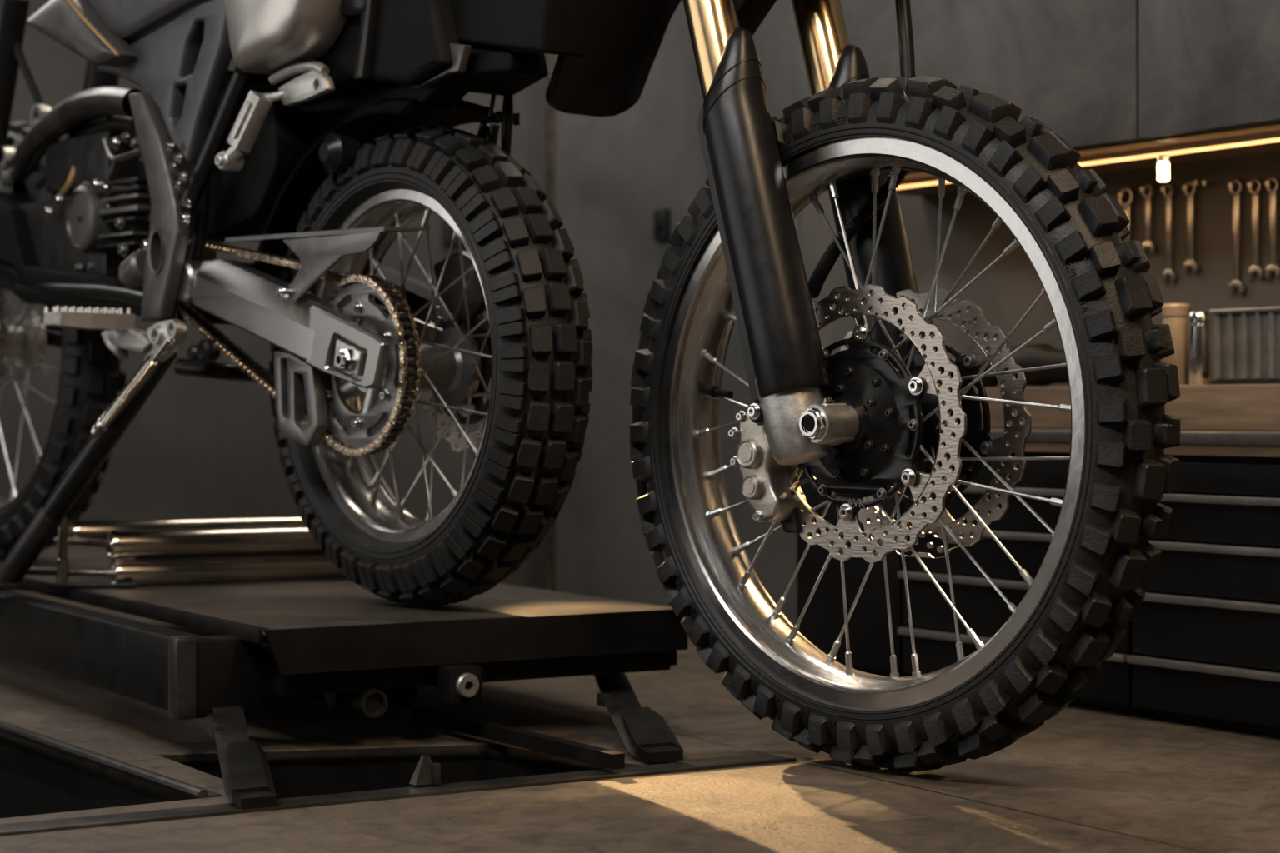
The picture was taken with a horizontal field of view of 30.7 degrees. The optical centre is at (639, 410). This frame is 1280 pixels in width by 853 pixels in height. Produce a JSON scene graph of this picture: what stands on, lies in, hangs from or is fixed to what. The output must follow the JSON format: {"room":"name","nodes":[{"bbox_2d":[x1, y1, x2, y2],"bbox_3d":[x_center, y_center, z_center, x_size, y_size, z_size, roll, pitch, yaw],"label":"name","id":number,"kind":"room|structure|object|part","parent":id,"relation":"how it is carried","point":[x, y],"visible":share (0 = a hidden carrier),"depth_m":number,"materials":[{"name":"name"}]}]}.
{"room":"auto repair garage","nodes":[
{"label":"auto repair garage","id":0,"kind":"room"},
{"bbox_2d":[0,0,545,592],"bbox_3d":[-0.900,-0.746,5.250,4.600,2.300,0.100,0,0,0],"label":"wall","id":1,"kind":"structure","parent":0,"point":[197,447],"depth_m":5.20,"materials":[{"name":"paint"}]},
{"bbox_2d":[0,592,1279,852],"bbox_3d":[0.000,0.484,2.500,6.400,0.160,8.200,0,0,0],"label":"floor","id":2,"kind":"structure","parent":0,"point":[1086,780],"depth_m":2.55,"materials":[{"name":"concrete"}]},
{"bbox_2d":[0,720,220,808],"bbox_3d":[-0.846,0.425,3.030,0.026,0.059,1.422,0,0,-34],"label":"pit","id":3,"kind":"structure","parent":2,"relation":"on","point":[153,778],"depth_m":2.71,"materials":[{"name":"metal"}]},
{"bbox_2d":[0,546,687,809],"bbox_3d":[-0.625,0.328,3.425,0.730,0.148,2.087,0,0,-31],"label":"lift","id":4,"kind":"object","parent":2,"relation":"on","point":[368,653],"visible":0.95,"depth_m":2.87,"materials":[{"name":"metal"}]},
{"bbox_2d":[25,515,348,589],"bbox_3d":[-0.647,0.203,3.459,0.556,0.101,0.172,0,0,-28],"label":"metal bars","id":5,"kind":"object","parent":4,"relation":"on","point":[251,549],"visible":0.84,"depth_m":3.41,"materials":[{"name":"metal"}]},
{"bbox_3d":[-0.826,0.203,3.337,0.016,0.100,0.016,0,0,-28],"label":"rack post","id":6,"kind":"part","parent":5,"relation":"part of","materials":[{"name":"metal"}]},
{"bbox_3d":[-0.827,0.232,3.351,0.155,0.014,0.011,0,0,5],"label":"axle rod","id":7,"kind":"part","parent":5,"relation":"part of","materials":[{"name":"metal"}]},
{"bbox_3d":[-0.815,0.186,3.373,0.062,0.023,0.126,0,0,-41],"label":"axle rod","id":8,"kind":"part","parent":5,"relation":"part of","materials":[{"name":"metal"}]},
{"bbox_3d":[-0.781,0.249,3.319,0.127,0.008,0.024,0,0,0],"label":"rack rail","id":9,"kind":"part","parent":5,"relation":"part of","materials":[{"name":"black metal"}]},
{"bbox_2d":[0,0,593,606],"bbox_3d":[-0.764,-0.236,3.462,0.493,0.984,1.984,0,0,-40],"label":"motorcycle","id":10,"kind":"object","parent":4,"relation":"on","point":[331,131],"visible":1,"depth_m":3.07,"materials":[{"name":"rubber"}]},
{"bbox_3d":[-1.084,-0.395,3.854,0.060,0.572,0.274,0,0,-40],"label":"fork leg","id":11,"kind":"part","parent":10,"relation":"part of","materials":[{"name":"black metal"}]},
{"bbox_3d":[-0.875,-0.279,3.712,0.200,0.207,0.568,0,0,-40],"label":"skid plate","id":12,"kind":"part","parent":10,"relation":"part of","materials":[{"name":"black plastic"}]},
{"bbox_3d":[-0.946,-0.395,3.969,0.060,0.572,0.274,0,0,-40],"label":"fork leg","id":13,"kind":"part","parent":10,"relation":"part of","materials":[{"name":"black metal"}]},
{"bbox_3d":[-0.753,-0.163,3.566,0.200,0.077,0.519,0,0,-40],"label":"bash plate","id":14,"kind":"part","parent":10,"relation":"part of","materials":[{"name":"black plastic"}]},
{"bbox_3d":[-0.736,-0.369,3.365,0.009,0.013,0.112,0,0,-35],"label":"shift rod","id":15,"kind":"part","parent":10,"relation":"part of","materials":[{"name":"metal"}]},
{"bbox_3d":[-0.565,-0.601,3.339,0.312,0.143,0.509,0,0,-40],"label":"fuel tank","id":16,"kind":"part","parent":10,"relation":"part of","materials":[{"name":"grey metal"}]},
{"bbox_3d":[-0.673,-0.288,3.256,0.025,0.324,0.143,0,0,-40],"label":"frame plate","id":17,"kind":"part","parent":10,"relation":"part of","materials":[{"name":"grey metal"}]},
{"bbox_3d":[-0.664,-0.451,3.272,0.026,0.218,0.375,0,0,-40],"label":"panel","id":18,"kind":"part","parent":10,"relation":"part of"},
{"bbox_3d":[-0.528,-0.570,3.308,0.284,0.099,0.365,0,0,-40],"label":"seat","id":19,"kind":"part","parent":10,"relation":"part of","materials":[{"name":"black plastic"}]},
{"bbox_3d":[-0.457,-0.530,3.023,0.080,0.165,0.245,0,0,-40],"label":"tail panel","id":20,"kind":"part","parent":10,"relation":"part of","materials":[{"name":"silver metal"}]},
{"bbox_3d":[-0.497,-0.093,3.146,0.028,0.302,0.674,0,0,-40],"label":"chain","id":21,"kind":"part","parent":10,"relation":"part of","materials":[{"name":"brown metal"}]},
{"bbox_3d":[-0.361,-0.548,2.992,0.062,0.096,0.119,0,0,-40],"label":"grab rail","id":22,"kind":"part","parent":10,"relation":"part of","materials":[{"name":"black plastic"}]},
{"bbox_2d":[294,45,540,117],"bbox_3d":[-0.328,-0.422,3.039,0.050,0.075,0.597,0,0,-40],"label":"rear fender","id":23,"kind":"object","parent":10,"relation":"on","point":[483,66],"depth_m":2.94,"materials":[{"name":"black plastic"}]},
{"bbox_3d":[-0.275,-0.118,3.210,0.040,0.182,0.490,0,0,-40],"label":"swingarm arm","id":24,"kind":"part","parent":10,"relation":"part of","materials":[{"name":"metal"}]},
{"bbox_3d":[-0.638,0.257,3.596,0.575,0.006,1.750,0,0,-31],"label":"deck plate","id":25,"kind":"part","parent":4,"relation":"part of","materials":[{"name":"metal"}]},
{"bbox_3d":[-0.155,0.389,2.790,0.017,0.017,0.489,0,0,-32],"label":"rail","id":26,"kind":"part","parent":4,"relation":"part of","materials":[{"name":"black metal"}]},
{"bbox_2d":[0,757,796,836],"bbox_3d":[-0.772,0.413,2.155,1.933,0.022,0.046,0,0,-31],"label":"trim","id":27,"kind":"structure","parent":2,"relation":"on","point":[73,821],"depth_m":2.44,"materials":[{"name":"metal"}]},
{"bbox_2d":[409,755,442,785],"bbox_3d":[-0.229,0.385,2.502,0.032,0.030,0.020,0,0,-31],"label":"wheel stop","id":28,"kind":"object","parent":27,"relation":"on","point":[427,772],"visible":1,"depth_m":2.50,"materials":[{"name":"metal"}]},
{"bbox_2d":[676,752,789,766],"bbox_3d":[0.109,0.413,2.689,0.125,0.022,0.054,0,0,-31],"label":"trim","id":29,"kind":"structure","parent":2,"relation":"on","point":[757,757],"depth_m":2.69,"materials":[{"name":"metal"}]},
{"bbox_2d":[796,468,911,677],"bbox_3d":[0.467,0.231,3.669,0.360,0.346,0.258,0,0,-33],"label":"base cabinet","id":30,"kind":"object","parent":2,"relation":"on","point":[822,624],"visible":0.24,"depth_m":3.56,"materials":[{"name":"black metal"}]},
{"bbox_2d":[545,0,1180,771],"bbox_3d":[0.227,-0.228,2.676,0.268,1.263,0.902,0,0,-42],"label":"motorcycle","id":31,"kind":"object","parent":2,"relation":"on","point":[887,408],"visible":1,"depth_m":2.59,"materials":[{"name":"rubber"}]},
{"bbox_3d":[0.093,-0.023,2.825,0.014,0.017,0.050,0,0,-42],"label":"valve stem","id":32,"kind":"part","parent":31,"relation":"part of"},
{"bbox_2d":[803,415,814,432],"bbox_3d":[0.190,0.014,2.553,0.013,0.019,0.019,0,0,-42],"label":"axle hole","id":33,"kind":"object","parent":31,"relation":"attached to","point":[808,420],"depth_m":2.55,"materials":[{"name":"black metal"}]},
{"bbox_2d":[897,452,1152,715],"bbox_3d":[0.662,0.231,3.359,0.370,0.346,0.468,0,0,-33],"label":"base cabinet","id":34,"kind":"object","parent":2,"relation":"on","point":[983,610],"visible":0.32,"depth_m":3.30,"materials":[{"name":"black metal"}]},
{"bbox_3d":[0.512,0.242,3.261,0.011,0.010,0.464,0,0,-33],"label":"drawer pull","id":35,"kind":"part","parent":34,"relation":"part of","materials":[{"name":"silver metal"}]},
{"bbox_3d":[0.512,0.174,3.261,0.011,0.010,0.464,0,0,-33],"label":"drawer pull","id":36,"kind":"part","parent":34,"relation":"part of","materials":[{"name":"silver metal"}]},
{"bbox_3d":[0.523,0.202,3.269,0.018,0.064,0.464,0,0,-33],"label":"drawer","id":37,"kind":"part","parent":34,"relation":"part of","materials":[{"name":"black metal"}]},
{"bbox_3d":[0.512,0.112,3.261,0.011,0.010,0.464,0,0,-33],"label":"drawer pull","id":38,"kind":"part","parent":34,"relation":"part of","materials":[{"name":"silver metal"}]},
{"bbox_3d":[0.523,0.137,3.269,0.018,0.058,0.464,0,0,-33],"label":"drawer","id":39,"kind":"part","parent":34,"relation":"part of","materials":[{"name":"black metal"}]},
{"bbox_3d":[0.512,0.326,3.261,0.011,0.010,0.464,0,0,-33],"label":"drawer pull","id":40,"kind":"part","parent":34,"relation":"part of","materials":[{"name":"silver metal"}]},
{"bbox_3d":[0.523,0.085,3.269,0.018,0.038,0.464,0,0,-33],"label":"drawer","id":41,"kind":"part","parent":34,"relation":"part of","materials":[{"name":"black metal"}]},
{"bbox_3d":[0.523,0.278,3.269,0.018,0.080,0.464,0,0,-33],"label":"drawer","id":42,"kind":"part","parent":34,"relation":"part of","materials":[{"name":"black metal"}]},
{"bbox_3d":[0.523,0.355,3.269,0.018,0.066,0.464,0,0,-33],"label":"drawer","id":43,"kind":"part","parent":34,"relation":"part of","materials":[{"name":"black metal"}]},
{"bbox_2d":[1126,455,1279,737],"bbox_3d":[1.064,0.231,2.741,0.370,0.346,1.000,0,0,-33],"label":"base cabinet","id":44,"kind":"object","parent":2,"relation":"on","point":[1206,627],"visible":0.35,"depth_m":2.94,"materials":[{"name":"black metal"}]},
{"bbox_2d":[990,428,1279,457],"bbox_3d":[0.867,0.042,3.048,0.375,0.030,1.736,0,0,-33],"label":"countertop","id":45,"kind":"structure","parent":44,"relation":"on","point":[1215,443],"depth_m":2.95,"materials":[{"name":"brown wood"}]},
{"bbox_2d":[975,384,1279,431],"bbox_3d":[0.939,-0.004,3.089,0.200,0.062,1.706,0,0,-33],"label":"workbench top","id":46,"kind":"object","parent":45,"relation":"on","point":[1235,407],"visible":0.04,"depth_m":3.17,"materials":[{"name":"brown wood"}]},
{"bbox_2d":[974,363,999,387],"bbox_3d":[0.518,-0.058,3.700,0.044,0.044,0.123,0,0,-33],"label":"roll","id":47,"kind":"object","parent":46,"relation":"on","point":[987,382],"visible":0.14,"depth_m":3.65,"materials":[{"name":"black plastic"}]},
{"bbox_2d":[1005,343,1068,386],"bbox_3d":[0.636,-0.069,3.519,0.070,0.067,0.216,0,0,-33],"label":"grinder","id":48,"kind":"object","parent":46,"relation":"on","point":[1041,354],"visible":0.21,"depth_m":3.53,"materials":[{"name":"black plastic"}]},
{"bbox_2d":[1161,303,1190,384],"bbox_3d":[0.764,-0.094,3.323,0.040,0.116,0.040,0,0,-33],"label":"canister","id":49,"kind":"object","parent":46,"relation":"on","point":[1176,315],"visible":0.74,"depth_m":3.30,"materials":[{"name":"beige metal"}]},
{"bbox_3d":[0.764,-0.143,3.323,0.040,0.019,0.040,0,0,-33],"label":"can lid","id":50,"kind":"part","parent":49,"relation":"part of","materials":[{"name":"beige metal"}]},
{"bbox_2d":[1188,311,1210,384],"bbox_3d":[0.788,-0.087,3.285,0.031,0.103,0.031,0,0,-33],"label":"canister","id":51,"kind":"object","parent":46,"relation":"on","point":[1199,327],"visible":0.9,"depth_m":3.27,"materials":[{"name":"metal"}]},
{"bbox_3d":[0.788,-0.130,3.285,0.031,0.016,0.031,0,0,-33],"label":"can lid","id":52,"kind":"part","parent":51,"relation":"part of","materials":[{"name":"metal"}]},
{"bbox_2d":[1209,306,1279,384],"bbox_3d":[0.884,-0.088,3.162,0.094,0.104,0.214,0,0,-33],"label":"storage bin","id":53,"kind":"object","parent":46,"relation":"on","point":[1247,341],"visible":1,"depth_m":3.18,"materials":[{"name":"grey metal"}]},
{"bbox_3d":[0.913,0.326,2.643,0.011,0.010,0.996,0,0,-33],"label":"drawer pull","id":54,"kind":"part","parent":44,"relation":"part of","materials":[{"name":"silver metal"}]},
{"bbox_3d":[0.925,0.355,2.651,0.018,0.066,0.996,0,0,-33],"label":"drawer","id":55,"kind":"part","parent":44,"relation":"part of","materials":[{"name":"black metal"}]},
{"bbox_3d":[0.925,0.278,2.651,0.018,0.080,0.996,0,0,-33],"label":"drawer","id":56,"kind":"part","parent":44,"relation":"part of","materials":[{"name":"black metal"}]},
{"bbox_3d":[0.925,0.202,2.651,0.018,0.064,0.996,0,0,-33],"label":"drawer","id":57,"kind":"part","parent":44,"relation":"part of","materials":[{"name":"black metal"}]},
{"bbox_3d":[0.913,0.242,2.643,0.011,0.010,0.996,0,0,-33],"label":"drawer pull","id":58,"kind":"part","parent":44,"relation":"part of","materials":[{"name":"silver metal"}]},
{"bbox_3d":[0.913,0.174,2.643,0.011,0.010,0.996,0,0,-33],"label":"drawer pull","id":59,"kind":"part","parent":44,"relation":"part of","materials":[{"name":"silver metal"}]},
{"bbox_3d":[0.925,0.137,2.651,0.018,0.058,0.996,0,0,-33],"label":"drawer","id":60,"kind":"part","parent":44,"relation":"part of","materials":[{"name":"black metal"}]},
{"bbox_3d":[0.913,0.112,2.643,0.011,0.010,0.996,0,0,-33],"label":"drawer pull","id":61,"kind":"part","parent":44,"relation":"part of","materials":[{"name":"silver metal"}]},
{"bbox_3d":[0.925,0.085,2.651,0.018,0.038,0.996,0,0,-33],"label":"drawer","id":62,"kind":"part","parent":44,"relation":"part of","materials":[{"name":"black metal"}]},
{"bbox_2d":[555,0,801,625],"bbox_3d":[0.097,-0.746,4.699,0.100,2.300,0.889,0,0,-33],"label":"wall","id":63,"kind":"structure","parent":0,"point":[612,173],"depth_m":4.80,"materials":[{"name":"grey paint"}]},
{"bbox_2d":[545,53,554,590],"bbox_3d":[-0.181,-0.746,5.052,0.042,2.300,0.018,0,0,-33],"label":"trim","id":64,"kind":"structure","parent":63,"relation":"attached to","point":[550,58],"depth_m":5.04,"materials":[{"name":"metal"}]},
{"bbox_2d":[653,208,669,240],"bbox_3d":[0.042,-0.373,4.676,0.016,0.062,0.045,0,0,-33],"label":"switch box","id":65,"kind":"object","parent":63,"relation":"attached to","point":[661,217],"visible":0.99,"depth_m":4.67,"materials":[{"name":"black plastic"}]},
{"bbox_2d":[801,153,1279,387],"bbox_3d":[1.994,-0.746,1.777,0.100,2.300,6.075,0,0,-33],"label":"pegboard","id":66,"kind":"structure","parent":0,"point":[1006,291],"depth_m":3.74,"materials":[{"name":"grey metal"}]},
{"bbox_2d":[790,0,1274,196],"bbox_3d":[0.580,-0.681,3.604,0.279,0.624,0.790,0,0,-33],"label":"upper cabinet","id":67,"kind":"object","parent":66,"relation":"attached to","point":[1071,67],"visible":0.44,"depth_m":3.38,"materials":[{"name":"grey metal"}]},
{"bbox_3d":[0.470,-0.683,3.533,0.017,0.620,0.790,0,0,-33],"label":"door","id":68,"kind":"part","parent":67,"relation":"part of","materials":[{"name":"grey metal"}]},
{"bbox_2d":[895,131,1279,189],"bbox_3d":[0.820,-0.361,3.107,0.010,0.013,1.845,0,0,-33],"label":"light strip","id":69,"kind":"object","parent":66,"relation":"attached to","point":[1269,137],"visible":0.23,"depth_m":3.24,"materials":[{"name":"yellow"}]},
{"bbox_2d":[1156,155,1169,181],"bbox_3d":[0.729,-0.337,3.248,0.017,0.036,0.017,0,0,-33],"label":"spot lamp","id":70,"kind":"object","parent":69,"relation":"hanging from","point":[1162,166],"visible":1,"depth_m":3.24,"materials":[{"name":"glass"}]},
{"bbox_2d":[1157,155,1169,161],"bbox_3d":[0.729,-0.351,3.248,0.017,0.008,0.017,0,0,-33],"label":"socket","id":71,"kind":"object","parent":70,"relation":"attached to","point":[1161,157],"depth_m":3.24,"materials":[{"name":"metal"}]},
{"bbox_2d":[1118,192,1129,199],"bbox_3d":[0.746,-0.330,3.584,0.024,0.009,0.008,0,0,-33],"label":"wall hook","id":72,"kind":"object","parent":66,"relation":"attached to","point":[1121,195],"visible":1,"depth_m":3.58,"materials":[{"name":"metal"}]},
{"bbox_2d":[1117,186,1135,242],"bbox_3d":[0.748,-0.282,3.586,0.008,0.124,0.040,0,0,-33],"label":"wrench","id":73,"kind":"object","parent":72,"relation":"hanging from","point":[1127,207],"visible":0.56,"depth_m":3.58,"materials":[{"name":"metal"}]},
{"bbox_2d":[1140,186,1149,192],"bbox_3d":[0.771,-0.336,3.546,0.024,0.009,0.008,0,0,-33],"label":"wall hook","id":74,"kind":"object","parent":66,"relation":"attached to","point":[1142,189],"visible":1,"depth_m":3.54,"materials":[{"name":"metal"}]},
{"bbox_2d":[1141,184,1156,254],"bbox_3d":[0.773,-0.291,3.547,0.008,0.106,0.026,0,0,-33],"label":"wrench","id":75,"kind":"object","parent":74,"relation":"hanging from","point":[1149,243],"visible":0.92,"depth_m":3.54,"materials":[{"name":"metal"}]},
{"bbox_2d":[1160,186,1170,192],"bbox_3d":[0.795,-0.333,3.510,0.024,0.009,0.008,0,0,-33],"label":"wall hook","id":76,"kind":"object","parent":66,"relation":"attached to","point":[1162,188],"visible":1,"depth_m":3.50,"materials":[{"name":"metal"}]},
{"bbox_2d":[1161,184,1176,282],"bbox_3d":[0.796,-0.267,3.511,0.008,0.148,0.025,0,0,-33],"label":"wrench","id":77,"kind":"object","parent":76,"relation":"hanging from","point":[1169,271],"visible":1,"depth_m":3.51,"materials":[{"name":"metal"}]},
{"bbox_2d":[1182,185,1192,190],"bbox_3d":[0.819,-0.332,3.473,0.024,0.009,0.008,0,0,-33],"label":"wall hook","id":78,"kind":"object","parent":66,"relation":"attached to","point":[1184,187],"visible":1,"depth_m":3.47,"materials":[{"name":"metal"}]},
{"bbox_2d":[1182,181,1199,273],"bbox_3d":[0.820,-0.273,3.474,0.008,0.136,0.028,0,0,-33],"label":"wrench","id":79,"kind":"object","parent":78,"relation":"hanging from","point":[1190,262],"visible":1,"depth_m":3.47,"materials":[{"name":"metal"}]},
{"bbox_2d":[1193,180,1205,186],"bbox_3d":[0.830,-0.337,3.458,0.020,0.009,0.008,0,0,-33],"label":"wall hook","id":80,"kind":"object","parent":66,"relation":"attached to","point":[1196,182],"visible":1,"depth_m":3.45,"materials":[{"name":"metal"}]},
{"bbox_2d":[1201,180,1214,186],"bbox_3d":[0.839,-0.336,3.445,0.020,0.009,0.008,0,0,-33],"label":"wall hook","id":81,"kind":"object","parent":66,"relation":"attached to","point":[1204,182],"visible":1,"depth_m":3.44,"materials":[{"name":"metal"}]},
{"bbox_2d":[1138,0,1279,153],"bbox_3d":[1.094,-0.681,2.814,0.279,0.624,1.083,0,0,-33],"label":"upper cabinet","id":82,"kind":"object","parent":66,"relation":"attached to","point":[1209,70],"visible":0.97,"depth_m":3.09,"materials":[{"name":"grey metal"}]},
{"bbox_2d":[1228,182,1238,189],"bbox_3d":[0.868,-0.327,3.398,0.024,0.009,0.008,0,0,-33],"label":"wall hook","id":83,"kind":"object","parent":66,"relation":"attached to","point":[1231,185],"visible":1,"depth_m":3.39,"materials":[{"name":"metal"}]},
{"bbox_2d":[1227,179,1245,294],"bbox_3d":[0.869,-0.254,3.399,0.008,0.168,0.029,0,0,-33],"label":"wrench","id":84,"kind":"object","parent":83,"relation":"hanging from","point":[1236,282],"visible":1,"depth_m":3.40,"materials":[{"name":"metal"}]},
{"bbox_2d":[1246,182,1257,188],"bbox_3d":[0.887,-0.325,3.367,0.024,0.009,0.008,0,0,-33],"label":"wall hook","id":85,"kind":"object","parent":66,"relation":"attached to","point":[1250,185],"visible":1,"depth_m":3.36,"materials":[{"name":"metal"}]},
{"bbox_2d":[1246,179,1264,279],"bbox_3d":[0.889,-0.262,3.368,0.008,0.144,0.028,0,0,-33],"label":"wrench","id":86,"kind":"object","parent":85,"relation":"hanging from","point":[1255,268],"visible":1,"depth_m":3.37,"materials":[{"name":"metal"}]},
{"bbox_2d":[1264,180,1274,186],"bbox_3d":[0.905,-0.325,3.340,0.024,0.009,0.008,0,0,-33],"label":"wall hook","id":87,"kind":"object","parent":66,"relation":"attached to","point":[1267,183],"visible":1,"depth_m":3.33,"materials":[{"name":"metal"}]},
{"bbox_2d":[1264,177,1279,279],"bbox_3d":[0.907,-0.262,3.341,0.008,0.144,0.028,0,0,-33],"label":"wrench","id":88,"kind":"object","parent":87,"relation":"hanging from","point":[1272,267],"visible":1,"depth_m":3.34,"materials":[{"name":"metal"}]}
]}

